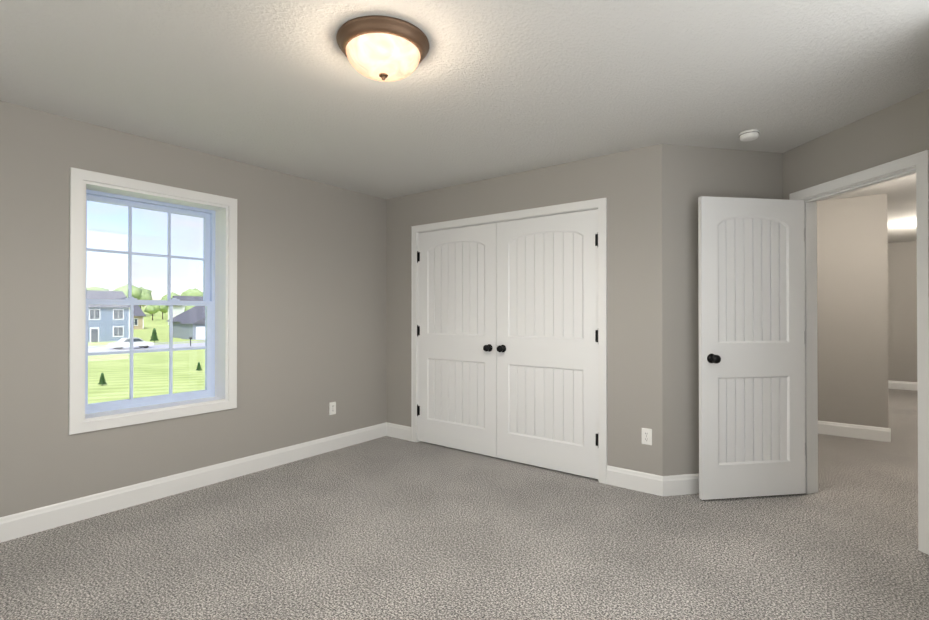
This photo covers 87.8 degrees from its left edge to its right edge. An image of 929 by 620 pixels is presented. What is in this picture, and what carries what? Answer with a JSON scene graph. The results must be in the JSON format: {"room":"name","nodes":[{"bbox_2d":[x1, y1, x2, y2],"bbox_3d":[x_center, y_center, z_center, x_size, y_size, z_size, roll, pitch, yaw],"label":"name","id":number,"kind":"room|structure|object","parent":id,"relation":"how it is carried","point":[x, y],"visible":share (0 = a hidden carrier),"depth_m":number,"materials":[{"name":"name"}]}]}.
{"room":"empty bedroom","nodes":[
{"label":"empty bedroom","id":0,"kind":"room"},
{"bbox_2d":[0,101,386,516],"bbox_3d":[0.140,0.084,6.463,0.260,2.440,12.800,0,0,37],"label":"wall","id":1,"kind":"structure","parent":0,"point":[311,300],"depth_m":3.54,"materials":[{"name":"grey paint"}]},
{"bbox_2d":[69,167,236,434],"bbox_3d":[-2.170,-0.053,3.392,0.271,1.609,1.025,0,0,37],"label":"window unit","id":2,"kind":"structure","parent":1,"relation":"in","point":[208,258],"depth_m":3.40,"materials":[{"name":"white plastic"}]},
{"bbox_2d":[0,422,387,542],"bbox_3d":[-2.076,1.217,3.298,0.015,0.135,4.228,0,0,37],"label":"baseboard","id":3,"kind":"structure","parent":1,"relation":"attached to","point":[24,523],"depth_m":3.31,"materials":[{"name":"white wood"}]},
{"bbox_2d":[329,402,335,414],"bbox_3d":[-1.214,0.906,4.445,0.008,0.115,0.070,0,0,37],"label":"outlet","id":4,"kind":"object","parent":1,"relation":"attached to","point":[332,408],"visible":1,"depth_m":4.44,"materials":[{"name":"white plastic"}]},
{"bbox_2d":[0,389,928,619],"bbox_3d":[2.533,1.418,4.645,6.260,0.250,12.800,0,0,37],"label":"floor","id":5,"kind":"structure","parent":0,"point":[386,528],"depth_m":2.59,"materials":[{"name":"carpet"}]},
{"bbox_2d":[0,0,928,242],"bbox_3d":[2.533,-1.247,4.662,6.260,0.200,12.800,0,0,37],"label":"ceiling","id":6,"kind":"structure","parent":0,"point":[487,89],"depth_m":2.43,"materials":[{"name":"white paint"}]},
{"bbox_2d":[336,15,428,81],"bbox_3d":[-0.353,-1.082,2.104,0.400,0.163,0.400,0,0,37],"label":"ceiling light","id":7,"kind":"object","parent":6,"relation":"attached to","point":[382,48],"visible":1,"depth_m":2.00,"materials":[{"name":"white glass"}]},
{"bbox_2d":[739,129,759,140],"bbox_3d":[1.858,-1.134,3.149,0.120,0.045,0.120,0,0,37],"label":"smoke detector","id":8,"kind":"object","parent":6,"relation":"attached to","point":[750,135],"visible":1,"depth_m":3.11,"materials":[{"name":"white plastic"}]},
{"bbox_2d":[386,144,662,475],"bbox_3d":[0.319,0.070,4.220,2.731,2.440,0.120,0,0,37],"label":"wall","id":9,"kind":"structure","parent":0,"point":[627,185],"depth_m":3.55,"materials":[{"name":"grey paint"}]},
{"bbox_2d":[388,423,410,440],"bbox_3d":[-0.648,1.227,4.858,0.350,0.135,0.015,0,0,37],"label":"baseboard","id":10,"kind":"structure","parent":9,"relation":"attached to","point":[394,430],"depth_m":4.85,"materials":[{"name":"white wood"}]},
{"bbox_2d":[417,223,496,456],"bbox_3d":[-0.105,0.261,4.444,0.922,2.032,0.108,0,0,37],"label":"closet door","id":11,"kind":"structure","parent":9,"relation":"in","point":[457,360],"depth_m":4.44,"materials":[{"name":"white wood"}]},
{"bbox_2d":[411,198,606,483],"bbox_3d":[0.310,0.255,4.225,1.873,2.071,0.120,0,0,37],"label":"door frame","id":12,"kind":"structure","parent":9,"relation":"attached to","point":[460,227],"depth_m":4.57,"materials":[{"name":"white wood"}]},
{"bbox_2d":[496,209,597,478],"bbox_3d":[0.633,0.257,3.885,0.922,2.032,0.108,0,0,37],"label":"closet door","id":13,"kind":"structure","parent":9,"relation":"in","point":[547,329],"depth_m":3.88,"materials":[{"name":"white wood"}]},
{"bbox_2d":[607,465,667,495],"bbox_3d":[1.210,1.218,3.453,0.409,0.135,0.015,0,0,37],"label":"baseboard","id":14,"kind":"structure","parent":9,"relation":"attached to","point":[654,484],"depth_m":3.43,"materials":[{"name":"white wood"}]},
{"bbox_2d":[642,428,651,444],"bbox_3d":[1.285,0.893,3.404,0.070,0.115,0.008,0,0,37],"label":"outlet","id":15,"kind":"object","parent":9,"relation":"attached to","point":[646,436],"visible":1,"depth_m":3.40,"materials":[{"name":"white plastic"}]},
{"bbox_2d":[662,144,782,475],"bbox_3d":[1.903,0.066,3.516,1.108,2.440,0.120,0,0,-11],"label":"wall","id":16,"kind":"structure","parent":0,"point":[691,175],"depth_m":3.39,"materials":[{"name":"grey paint"}]},
{"bbox_2d":[668,473,698,495],"bbox_3d":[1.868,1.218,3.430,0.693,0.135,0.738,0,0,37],"label":"baseboard","id":17,"kind":"structure","parent":16,"relation":"attached to","point":[684,484],"depth_m":3.36,"materials":[{"name":"white wood"}]},
{"bbox_2d":[817,196,868,425],"bbox_3d":[3.254,0.078,5.500,2.070,2.440,0.120,0,0,37],"label":"wall","id":18,"kind":"structure","parent":0,"point":[852,300],"depth_m":4.95,"materials":[{"name":"grey paint"}]},
{"bbox_2d":[818,421,890,441],"bbox_3d":[3.269,1.230,5.396,2.210,0.135,0.015,0,0,37],"label":"baseboard","id":19,"kind":"structure","parent":18,"relation":"attached to","point":[824,427],"depth_m":4.88,"materials":[{"name":"white wood"}]},
{"bbox_2d":[783,89,928,199],"bbox_3d":[2.450,0.063,3.037,0.120,2.440,1.269,0,0,-6],"label":"wall","id":20,"kind":"structure","parent":0,"point":[898,130],"depth_m":2.92,"materials":[{"name":"grey paint"}]},
{"bbox_2d":[698,196,804,499],"bbox_3d":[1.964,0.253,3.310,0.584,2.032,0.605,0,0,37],"label":"entry door","id":21,"kind":"structure","parent":20,"relation":"in","point":[751,350],"depth_m":3.29,"materials":[{"name":"white wood"}]},
{"bbox_2d":[789,150,928,554],"bbox_3d":[2.454,0.224,2.992,0.160,2.117,0.941,0,0,-6],"label":"door frame","id":22,"kind":"structure","parent":20,"relation":"attached to","point":[920,161],"depth_m":2.77,"materials":[{"name":"white wood"}]},
{"bbox_2d":[869,194,888,427],"bbox_3d":[5.454,0.085,6.551,0.120,2.440,4.450,0,0,37],"label":"wall","id":23,"kind":"structure","parent":0,"point":[878,226],"depth_m":4.78,"materials":[{"name":"grey paint"}]},
{"bbox_2d":[888,241,916,381],"bbox_3d":[7.337,0.094,7.992,1.385,2.440,0.120,0,0,37],"label":"wall","id":24,"kind":"structure","parent":0,"point":[902,311],"depth_m":7.95,"materials":[{"name":"grey paint"}]},
{"bbox_2d":[888,380,916,390],"bbox_3d":[7.349,1.246,7.890,1.230,0.135,0.015,0,0,37],"label":"baseboard","id":25,"kind":"structure","parent":24,"relation":"attached to","point":[903,385],"depth_m":7.97,"materials":[{"name":"white wood"}]},
{"label":"outside","id":26,"kind":"structure","parent":0,"visible":0},
{"bbox_2d":[86,284,204,403],"bbox_3d":[-129.303,-2.450,166.678,400.000,16.740,410.000,0,0,37],"label":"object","id":27,"kind":"structure","parent":26,"point":[196,335],"depth_m":63.11,"materials":[{"name":"green"}]}
]}

